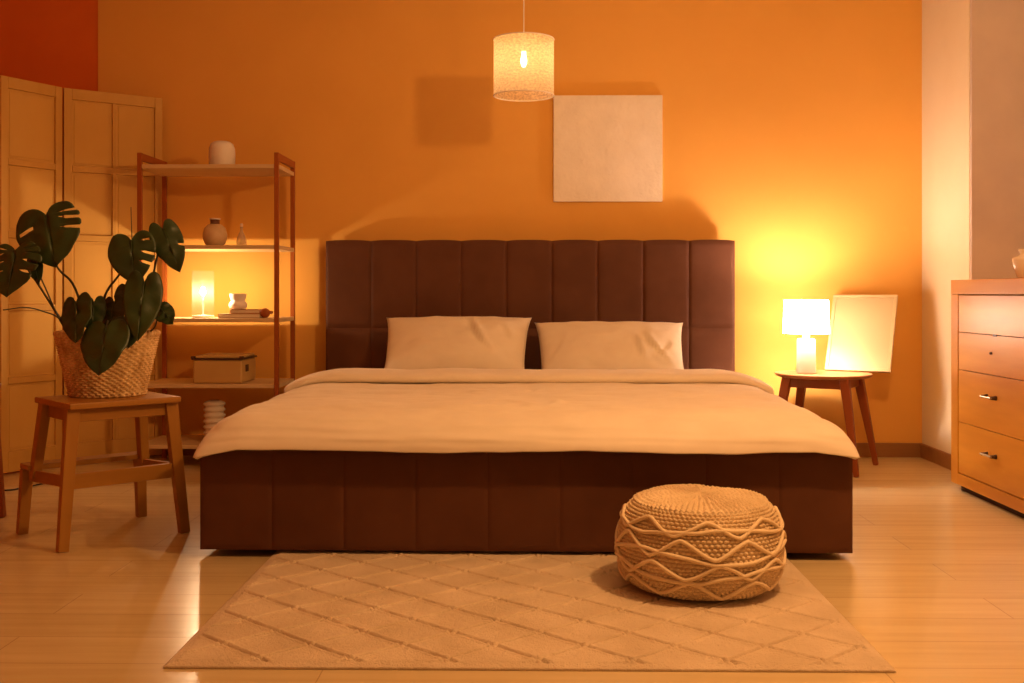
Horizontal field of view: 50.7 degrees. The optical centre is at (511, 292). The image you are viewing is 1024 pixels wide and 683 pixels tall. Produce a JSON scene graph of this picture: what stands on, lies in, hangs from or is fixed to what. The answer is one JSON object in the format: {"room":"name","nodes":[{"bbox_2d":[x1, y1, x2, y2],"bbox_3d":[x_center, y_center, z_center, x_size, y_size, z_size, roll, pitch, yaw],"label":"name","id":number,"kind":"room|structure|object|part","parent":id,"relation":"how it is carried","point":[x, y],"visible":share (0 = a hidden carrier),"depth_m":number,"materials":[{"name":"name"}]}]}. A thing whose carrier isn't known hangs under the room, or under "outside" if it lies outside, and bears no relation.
{"room":"bedroom","nodes":[
{"label":"bedroom","id":0,"kind":"room"},
{"bbox_2d":[0,0,921,442],"bbox_3d":[-0.405,-0.500,5.957,5.192,2.750,0.300,0,0,1],"label":"wall","id":1,"kind":"structure","parent":0,"point":[792,129],"depth_m":5.80,"materials":[{"name":"orange paint"}]},
{"bbox_2d":[167,443,919,456],"bbox_3d":[-0.025,0.838,5.793,4.426,0.075,0.016,0,0,1],"label":"baseboard","id":2,"kind":"structure","parent":1,"relation":"attached to","point":[883,449],"depth_m":5.75,"materials":[{"name":"brown wood"}]},
{"bbox_2d":[553,95,661,201],"bbox_3d":[0.513,-0.773,5.780,0.581,0.568,0.023,0,0,1],"label":"canvas","id":3,"kind":"object","parent":1,"relation":"attached to","point":[607,148],"visible":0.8,"depth_m":5.77},
{"bbox_2d":[0,455,1023,682],"bbox_3d":[-0.009,0.925,2.450,6.100,0.100,7.300,0,0,1],"label":"floor","id":4,"kind":"structure","parent":0,"point":[932,579],"depth_m":3.18,"materials":[{"name":"brown wood"}]},
{"bbox_2d":[0,383,5,517],"bbox_3d":[-2.185,0.615,4.097,0.410,0.521,0.320,0,0,1],"label":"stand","id":5,"kind":"object","parent":4,"relation":"on","point":[2,490],"visible":1,"depth_m":4.21,"materials":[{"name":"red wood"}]},
{"bbox_3d":[-2.008,0.625,4.214,0.060,0.501,0.026,0,0,1],"label":"leg","id":6,"kind":"part","parent":5,"relation":"part of","materials":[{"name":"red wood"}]},
{"bbox_2d":[5,483,41,490],"bbox_3d":[-2.053,0.871,4.965,0.786,0.007,0.100,0,0,-38],"label":"power cable","id":7,"kind":"object","parent":4,"relation":"on","point":[39,483],"visible":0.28,"depth_m":4.79,"materials":[{"name":"black plastic"}]},
{"bbox_2d":[0,75,161,472],"bbox_3d":[-2.196,-0.088,5.499,0.118,1.903,0.850,0,0,43],"label":"folding screen","id":8,"kind":"object","parent":4,"relation":"on","point":[104,133],"visible":0.71,"depth_m":5.46,"materials":[{"name":"paint"}]},
{"bbox_3d":[-2.368,-0.818,5.313,0.010,0.335,0.270,0,0,28],"label":"inset panel","id":9,"kind":"part","parent":8,"relation":"part of","materials":[{"name":"beige wood"}]},
{"bbox_3d":[-2.368,-0.457,5.313,0.010,0.318,0.270,0,0,28],"label":"inset panel","id":10,"kind":"part","parent":8,"relation":"part of","materials":[{"name":"beige wood"}]},
{"bbox_3d":[-2.368,-0.105,5.313,0.010,0.318,0.270,0,0,28],"label":"inset panel","id":11,"kind":"part","parent":8,"relation":"part of","materials":[{"name":"beige wood"}]},
{"bbox_3d":[-2.368,0.247,5.313,0.010,0.318,0.270,0,0,28],"label":"inset panel","id":12,"kind":"part","parent":8,"relation":"part of","materials":[{"name":"beige wood"}]},
{"bbox_3d":[-2.368,0.602,5.313,0.010,0.323,0.270,0,0,28],"label":"inset panel","id":13,"kind":"part","parent":8,"relation":"part of","materials":[{"name":"beige wood"}]},
{"bbox_3d":[-2.368,-0.088,5.313,0.028,1.903,0.350,0,0,28],"label":"frame","id":14,"kind":"part","parent":8,"relation":"part of","materials":[{"name":"beige wood"}]},
{"bbox_3d":[-2.165,-0.818,5.563,0.199,0.335,0.010,0,0,-36],"label":"inset panel","id":15,"kind":"part","parent":8,"relation":"part of","materials":[{"name":"beige wood"}]},
{"bbox_3d":[-2.165,-0.457,5.563,0.199,0.318,0.010,0,0,-36],"label":"inset panel","id":16,"kind":"part","parent":8,"relation":"part of","materials":[{"name":"beige wood"}]},
{"bbox_3d":[-2.165,-0.105,5.563,0.199,0.318,0.010,0,0,-36],"label":"inset panel","id":17,"kind":"part","parent":8,"relation":"part of","materials":[{"name":"beige wood"}]},
{"bbox_3d":[-2.165,0.602,5.563,0.199,0.323,0.010,0,0,-36],"label":"inset panel","id":18,"kind":"part","parent":8,"relation":"part of","materials":[{"name":"beige wood"}]},
{"bbox_3d":[-2.075,-0.088,5.628,0.500,1.903,0.028,0,0,-36],"label":"frame","id":19,"kind":"part","parent":8,"relation":"part of","materials":[{"name":"beige wood"}]},
{"bbox_3d":[-1.987,-0.818,5.695,0.199,0.335,0.010,0,0,-36],"label":"inset panel","id":20,"kind":"part","parent":8,"relation":"part of","materials":[{"name":"beige wood"}]},
{"bbox_3d":[-1.987,-0.457,5.695,0.199,0.318,0.010,0,0,-36],"label":"inset panel","id":21,"kind":"part","parent":8,"relation":"part of","materials":[{"name":"beige wood"}]},
{"bbox_3d":[-1.987,-0.105,5.695,0.199,0.318,0.010,0,0,-36],"label":"inset panel","id":22,"kind":"part","parent":8,"relation":"part of","materials":[{"name":"beige wood"}]},
{"bbox_3d":[-1.987,0.602,5.695,0.199,0.323,0.010,0,0,-36],"label":"inset panel","id":23,"kind":"part","parent":8,"relation":"part of","materials":[{"name":"beige wood"}]},
{"bbox_3d":[-1.987,0.247,5.695,0.199,0.318,0.010,0,0,-36],"label":"inset panel","id":24,"kind":"part","parent":8,"relation":"part of","materials":[{"name":"beige wood"}]},
{"bbox_2d":[16,391,189,552],"bbox_3d":[-1.487,0.626,3.937,0.484,0.502,0.413,0,0,-43],"label":"step stool","id":25,"kind":"object","parent":4,"relation":"on","point":[73,411],"visible":0.97,"depth_m":3.87,"materials":[{"name":"brown wood"}]},
{"bbox_3d":[-1.770,0.757,3.925,0.051,0.239,0.046,0,0,-43],"label":"leg","id":26,"kind":"part","parent":25,"relation":"part of","materials":[{"name":"brown wood"}]},
{"bbox_3d":[-1.633,0.652,3.803,0.018,0.062,0.356,0,0,-43],"label":"rail","id":27,"kind":"part","parent":25,"relation":"part of","materials":[{"name":"brown wood"}]},
{"bbox_3d":[-1.511,0.635,3.676,0.083,0.483,0.056,0,0,-43],"label":"leg","id":28,"kind":"part","parent":25,"relation":"part of","materials":[{"name":"brown wood"}]},
{"bbox_2d":[53,329,160,397],"bbox_3d":[-1.486,0.256,3.970,0.373,0.238,0.372,0,0,1],"label":"basket","id":29,"kind":"object","parent":25,"relation":"on","point":[129,376],"visible":0.7,"depth_m":3.85,"materials":[{"name":"wicker"}]},
{"bbox_2d":[0,201,184,375],"bbox_3d":[-1.505,-0.025,3.832,0.655,0.617,0.353,0,0,-24],"label":"monstera plant","id":30,"kind":"object","parent":29,"relation":"in","point":[108,332],"visible":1,"depth_m":3.83,"materials":[{"name":"green plant"}]},
{"bbox_3d":[-1.633,0.126,3.793,0.029,0.157,0.296,0,0,41],"label":"stem","id":31,"kind":"part","parent":30,"relation":"part of","materials":[{"name":"green"}]},
{"bbox_3d":[-1.669,0.028,3.890,0.235,0.355,0.042,0,0,-35],"label":"stem","id":32,"kind":"part","parent":30,"relation":"part of","materials":[{"name":"green plant"}]},
{"bbox_3d":[-1.633,0.040,3.926,0.205,0.332,0.017,0,0,-38],"label":"stem","id":33,"kind":"part","parent":30,"relation":"part of","materials":[{"name":"green plant"}]},
{"bbox_3d":[-1.617,-0.039,3.950,0.172,0.486,0.054,0,0,-30],"label":"stem","id":34,"kind":"part","parent":30,"relation":"part of","materials":[{"name":"green plant"}]},
{"bbox_3d":[-1.443,0.007,3.916,0.057,0.396,0.192,0,0,-41],"label":"stem","id":35,"kind":"part","parent":30,"relation":"part of","materials":[{"name":"green plant"}]},
{"bbox_3d":[-1.412,-0.054,3.948,0.016,0.516,0.126,0,0,-44],"label":"stem","id":36,"kind":"part","parent":30,"relation":"part of","materials":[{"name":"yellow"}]},
{"bbox_3d":[-1.355,-0.015,3.971,0.178,0.440,0.037,0,0,26],"label":"stem","id":37,"kind":"part","parent":30,"relation":"part of","materials":[{"name":"green plant"}]},
{"bbox_3d":[-1.463,0.386,3.911,0.400,0.022,0.343,0,0,-43],"label":"seat","id":38,"kind":"part","parent":25,"relation":"part of","materials":[{"name":"brown wood"}]},
{"bbox_3d":[-1.369,0.644,3.809,0.380,0.052,0.020,0,0,-43],"label":"rail","id":39,"kind":"part","parent":25,"relation":"part of","materials":[{"name":"brown wood"}]},
{"bbox_3d":[-1.452,0.757,4.219,0.051,0.239,0.046,0,0,-43],"label":"leg","id":40,"kind":"part","parent":25,"relation":"part of","materials":[{"name":"brown wood"}]},
{"bbox_3d":[-1.341,0.652,4.072,0.018,0.062,0.356,0,0,-42],"label":"rail","id":41,"kind":"part","parent":25,"relation":"part of","materials":[{"name":"brown wood"}]},
{"bbox_3d":[-1.224,0.635,3.940,0.083,0.483,0.056,0,0,-43],"label":"leg","id":42,"kind":"part","parent":25,"relation":"part of","materials":[{"name":"brown wood"}]},
{"bbox_2d":[137,152,294,457],"bbox_3d":[-1.502,0.090,5.533,0.703,1.570,0.385,0,0,1],"label":"shelving unit","id":43,"kind":"object","parent":4,"relation":"on","point":[156,166],"visible":0.69,"depth_m":5.40,"materials":[{"name":"red wood"}]},
{"bbox_3d":[-1.846,0.090,5.357,0.022,1.570,0.022,0,0,1],"label":"post","id":44,"kind":"part","parent":43,"relation":"part of","materials":[{"name":"red wood"}]},
{"bbox_3d":[-1.843,-0.676,5.539,0.018,0.037,0.341,0,0,1],"label":"rail","id":45,"kind":"part","parent":43,"relation":"part of","materials":[{"name":"red wood"}]},
{"bbox_3d":[-1.840,0.090,5.720,0.022,1.570,0.022,0,0,1],"label":"post","id":46,"kind":"part","parent":43,"relation":"part of","materials":[{"name":"red wood"}]},
{"bbox_2d":[192,287,213,317],"bbox_3d":[-1.553,0.006,5.426,0.108,0.236,0.108,0,0,1],"label":"lamp","id":47,"kind":"object","parent":43,"relation":"on","point":[202,291],"visible":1,"depth_m":5.42,"materials":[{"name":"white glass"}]},
{"bbox_3d":[-1.553,-0.009,5.426,0.025,0.046,0.025,0,0,1],"label":"bulb","id":48,"kind":"part","parent":47,"relation":"part of","materials":[{"name":"white glass"}]},
{"bbox_2d":[203,400,225,436],"bbox_3d":[-1.508,0.648,5.476,0.110,0.207,0.110,0,0,1],"label":"ribbed vase","id":49,"kind":"object","parent":43,"relation":"on","point":[214,410],"visible":0.71,"depth_m":5.43,"materials":[{"name":"white ceramic"}]},
{"bbox_2d":[203,218,226,244],"bbox_3d":[-1.509,-0.309,5.486,0.121,0.142,0.121,0,0,1],"label":"round vase","id":50,"kind":"object","parent":43,"relation":"on","point":[214,233],"visible":0.88,"depth_m":5.44,"materials":[{"name":"brown ceramic"}]},
{"bbox_2d":[209,141,234,163],"bbox_3d":[-1.468,-0.702,5.465,0.131,0.129,0.131,0,0,1],"label":"ceramic jar","id":51,"kind":"object","parent":43,"relation":"on","point":[220,152],"visible":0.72,"depth_m":5.41,"materials":[{"name":"white ceramic"}]},
{"bbox_2d":[191,353,256,382],"bbox_3d":[-1.463,0.380,5.498,0.262,0.140,0.279,0,0,1],"label":"storage box","id":52,"kind":"object","parent":43,"relation":"on","point":[208,367],"visible":1,"depth_m":5.37,"materials":[{"name":"beige cardboard"}]},
{"bbox_3d":[-1.457,0.318,5.497,0.232,0.014,0.256,0,0,1],"label":"lid","id":53,"kind":"part","parent":52,"relation":"part of","materials":[{"name":"brown wood"}]},
{"bbox_2d":[218,313,262,317],"bbox_3d":[-1.352,0.113,5.433,0.212,0.022,0.150,0,0,1],"label":"book","id":54,"kind":"object","parent":43,"relation":"on","point":[221,315],"visible":0.8,"depth_m":5.36,"materials":[{"name":"brown paper"}]},
{"bbox_2d":[230,309,260,312],"bbox_3d":[-1.330,0.092,5.437,0.150,0.020,0.125,0,0,-2],"label":"book","id":55,"kind":"object","parent":54,"relation":"on","point":[231,310],"visible":0.73,"depth_m":5.38,"materials":[{"name":"brown paper"}]},
{"bbox_2d":[229,294,246,308],"bbox_3d":[-1.377,0.042,5.429,0.092,0.078,0.092,0,0,1],"label":"ceramic cup","id":56,"kind":"object","parent":55,"relation":"on","point":[237,300],"visible":0.94,"depth_m":5.39,"materials":[{"name":"white ceramic"}]},
{"bbox_2d":[260,308,272,317],"bbox_3d":[-1.230,0.099,5.443,0.049,0.049,0.164,0,0,1],"label":"pestle","id":57,"kind":"object","parent":43,"relation":"on","point":[264,312],"visible":1,"depth_m":5.37,"materials":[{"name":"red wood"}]},
{"bbox_3d":[-1.165,0.090,5.346,0.022,1.570,0.022,0,0,1],"label":"post","id":58,"kind":"part","parent":43,"relation":"part of","materials":[{"name":"red wood"}]},
{"bbox_3d":[-1.162,-0.676,5.527,0.018,0.037,0.341,0,0,1],"label":"rail","id":59,"kind":"part","parent":43,"relation":"part of","materials":[{"name":"red wood"}]},
{"bbox_3d":[-1.159,0.090,5.709,0.022,1.570,0.022,0,0,1],"label":"post","id":60,"kind":"part","parent":43,"relation":"part of","materials":[{"name":"red wood"}]},
{"bbox_2d":[200,240,852,552],"bbox_3d":[0.066,0.298,4.644,2.144,1.154,2.200,0,0,1],"label":"bed","id":61,"kind":"object","parent":4,"relation":"on","point":[565,501],"visible":0.59,"depth_m":3.57,"materials":[{"name":"brown fabric"}]},
{"bbox_3d":[0.040,0.681,3.580,2.144,0.336,0.070,0,0,1],"label":"footboard","id":62,"kind":"part","parent":61,"relation":"part of","materials":[{"name":"brown fabric"}]},
{"bbox_3d":[0.092,0.285,5.699,2.144,1.128,0.090,0,0,1],"label":"headboard","id":63,"kind":"part","parent":61,"relation":"part of","materials":[{"name":"brown fabric"}]},
{"bbox_3d":[0.072,0.551,4.634,2.000,0.243,2.020,0,0,1],"label":"mattress","id":64,"kind":"object","parent":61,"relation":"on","visible":0},
{"bbox_2d":[384,316,531,369],"bbox_3d":[-0.274,0.259,5.323,0.742,0.288,0.367,0,0,1],"label":"pillow","id":65,"kind":"object","parent":64,"relation":"on","point":[432,342],"visible":0.87,"depth_m":5.23,"materials":[{"name":"beige fabric"}]},
{"bbox_2d":[193,368,859,459],"bbox_3d":[0.057,0.440,4.249,2.174,0.204,1.548,0,0,1],"label":"duvet","id":66,"kind":"object","parent":64,"relation":"on","point":[437,410],"visible":1,"depth_m":3.59,"materials":[{"name":"beige fabric"}]},
{"bbox_2d":[535,321,683,369],"bbox_3d":[0.487,0.285,5.304,0.754,0.287,0.367,0,0,1],"label":"pillow","id":67,"kind":"object","parent":64,"relation":"on","point":[573,344],"visible":0.8,"depth_m":5.24,"materials":[{"name":"beige fabric"}]},
{"bbox_2d":[163,550,895,672],"bbox_3d":[0.049,0.865,3.260,1.695,0.018,1.520,0,0,1],"label":"rug","id":68,"kind":"object","parent":4,"relation":"on","point":[302,609],"visible":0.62,"depth_m":2.84,"materials":[{"name":"beige fabric"}]},
{"bbox_2d":[614,483,786,600],"bbox_3d":[0.553,0.719,3.180,0.497,0.274,0.500,0,0,22],"label":"pouf","id":69,"kind":"object","parent":68,"relation":"on","point":[697,542],"visible":1,"depth_m":2.99,"materials":[{"name":"fabric"}]},
{"bbox_3d":[0.549,0.778,3.182,0.493,0.046,0.493,0,0,1],"label":"cord","id":70,"kind":"part","parent":69,"relation":"part of","materials":[{"name":"fabric"}]},
{"bbox_3d":[0.552,0.764,3.179,0.501,0.064,0.499,0,0,1],"label":"cord","id":71,"kind":"part","parent":69,"relation":"part of","materials":[{"name":"fabric"}]},
{"bbox_3d":[0.550,0.815,3.180,0.475,0.059,0.477,0,0,1],"label":"cord","id":72,"kind":"part","parent":69,"relation":"part of","materials":[{"name":"fabric"}]},
{"bbox_3d":[0.552,0.726,3.177,0.500,0.046,0.496,0,0,1],"label":"cord","id":73,"kind":"part","parent":69,"relation":"part of","materials":[{"name":"fabric"}]},
{"bbox_3d":[0.552,0.707,3.178,0.499,0.068,0.498,0,0,1],"label":"cord","id":74,"kind":"part","parent":69,"relation":"part of","materials":[{"name":"fabric"}]},
{"bbox_3d":[0.555,0.661,3.180,0.475,0.033,0.477,0,0,1],"label":"cord","id":75,"kind":"part","parent":69,"relation":"part of","materials":[{"name":"fabric"}]},
{"bbox_3d":[0.554,0.650,3.178,0.469,0.056,0.470,0,0,1],"label":"cord","id":76,"kind":"part","parent":69,"relation":"part of","materials":[{"name":"fabric"}]},
{"bbox_2d":[775,370,878,476],"bbox_3d":[1.560,0.639,5.415,0.474,0.476,0.474,0,0,31],"label":"bedside table","id":77,"kind":"object","parent":4,"relation":"on","point":[844,381],"visible":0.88,"depth_m":5.32,"materials":[{"name":"brown wood"}]},
{"bbox_3d":[1.328,0.645,5.349,0.143,0.463,0.059,0,0,-22],"label":"leg","id":78,"kind":"part","parent":77,"relation":"part of","materials":[{"name":"brown wood"}]},
{"bbox_3d":[1.506,0.645,5.650,0.059,0.463,0.143,0,0,-6],"label":"leg","id":79,"kind":"part","parent":77,"relation":"part of","materials":[{"name":"brown wood"}]},
{"bbox_2d":[783,300,829,373],"bbox_3d":[1.471,0.218,5.401,0.227,0.365,0.227,0,0,1],"label":"table lamp","id":80,"kind":"object","parent":77,"relation":"on","point":[805,317],"visible":1,"depth_m":5.33,"materials":[{"name":"white fabric"}]},
{"bbox_3d":[1.471,0.118,5.401,0.227,0.166,0.227,0,0,1],"label":"lamp shade","id":81,"kind":"part","parent":80,"relation":"part of","materials":[{"name":"beige fabric"}]},
{"bbox_3d":[1.614,0.645,5.180,0.059,0.463,0.143,0,0,-6],"label":"leg","id":82,"kind":"part","parent":77,"relation":"part of","materials":[{"name":"brown wood"}]},
{"bbox_2d":[825,295,897,372],"bbox_3d":[1.800,0.205,5.564,0.327,0.391,0.176,0,0,32],"label":"canvas","id":83,"kind":"object","parent":77,"relation":"on","point":[862,327],"visible":0.99,"depth_m":5.56,"materials":[{"name":"white fabric"}]},
{"bbox_3d":[1.792,0.645,5.480,0.143,0.463,0.059,0,0,-22],"label":"leg","id":84,"kind":"part","parent":77,"relation":"part of","materials":[{"name":"brown wood"}]},
{"bbox_2d":[951,278,1023,517],"bbox_3d":[2.200,0.408,4.177,0.538,0.933,1.327,0,0,1],"label":"dresser","id":85,"kind":"object","parent":4,"relation":"on","point":[987,315],"visible":1,"depth_m":4.43,"materials":[{"name":"brown wood"}]},
{"bbox_3d":[2.149,0.090,4.177,0.377,0.160,1.167,0,0,1],"label":"drawer","id":86,"kind":"part","parent":85,"relation":"part of","materials":[{"name":"brown wood"}]},
{"bbox_3d":[2.149,0.255,4.177,0.377,0.162,1.167,0,0,1],"label":"drawer","id":87,"kind":"part","parent":85,"relation":"part of","materials":[{"name":"brown wood"}]},
{"bbox_3d":[2.149,0.452,4.177,0.377,0.227,1.167,0,0,1],"label":"drawer","id":88,"kind":"part","parent":85,"relation":"part of","materials":[{"name":"brown wood"}]},
{"bbox_3d":[2.149,0.679,4.177,0.377,0.222,1.167,0,0,1],"label":"drawer","id":89,"kind":"part","parent":85,"relation":"part of","materials":[{"name":"brown wood"}]},
{"bbox_2d":[1012,249,1023,277],"bbox_3d":[2.114,-0.124,4.426,0.121,0.130,0.098,0,0,1],"label":"jug","id":90,"kind":"object","parent":85,"relation":"on","point":[1018,262],"visible":0.9,"depth_m":4.41,"materials":[{"name":"beige ceramic"}]},
{"bbox_2d":[922,0,969,453],"bbox_3d":[2.639,-0.500,5.596,0.908,2.750,0.921,0,0,1],"label":"wall pier","id":91,"kind":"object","parent":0,"point":[945,23],"visible":0.2,"depth_m":5.50,"materials":[{"name":"beige paint"}]},
{"bbox_2d":[920,443,950,469],"bbox_3d":[2.174,0.838,5.437,0.016,0.075,0.623,0,0,1],"label":"baseboard","id":92,"kind":"structure","parent":91,"relation":"attached to","point":[934,455],"depth_m":5.53,"materials":[{"name":"brown wood"}]},
{"bbox_2d":[970,0,1023,278],"bbox_3d":[2.343,-0.500,5.132,0.324,2.750,0.018,0,0,1],"label":"wall","id":93,"kind":"structure","parent":0,"point":[996,26],"depth_m":5.12,"materials":[{"name":"beige paint"}]},
{"bbox_3d":[-0.009,-1.925,2.450,6.100,0.100,7.300,0,0,1],"label":"ceiling","id":94,"kind":"structure","parent":0,"visible":0},
{"bbox_2d":[493,0,554,101],"bbox_3d":[0.053,-1.384,4.900,0.279,0.983,0.279,0,0,1],"label":"pendant lamp","id":95,"kind":"object","parent":94,"relation":"hanging from","point":[521,50],"visible":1,"depth_m":4.80,"materials":[{"name":"fabric"}]},
{"bbox_3d":[0.053,-1.507,4.900,0.005,0.696,0.005,0,0,23],"label":"cord","id":96,"kind":"part","parent":95,"relation":"part of","materials":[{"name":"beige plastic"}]},
{"bbox_3d":[0.053,-1.022,4.900,0.273,0.254,0.273,0,0,1],"label":"lamp shade","id":97,"kind":"part","parent":95,"relation":"part of","materials":[{"name":"fabric"}]}
]}

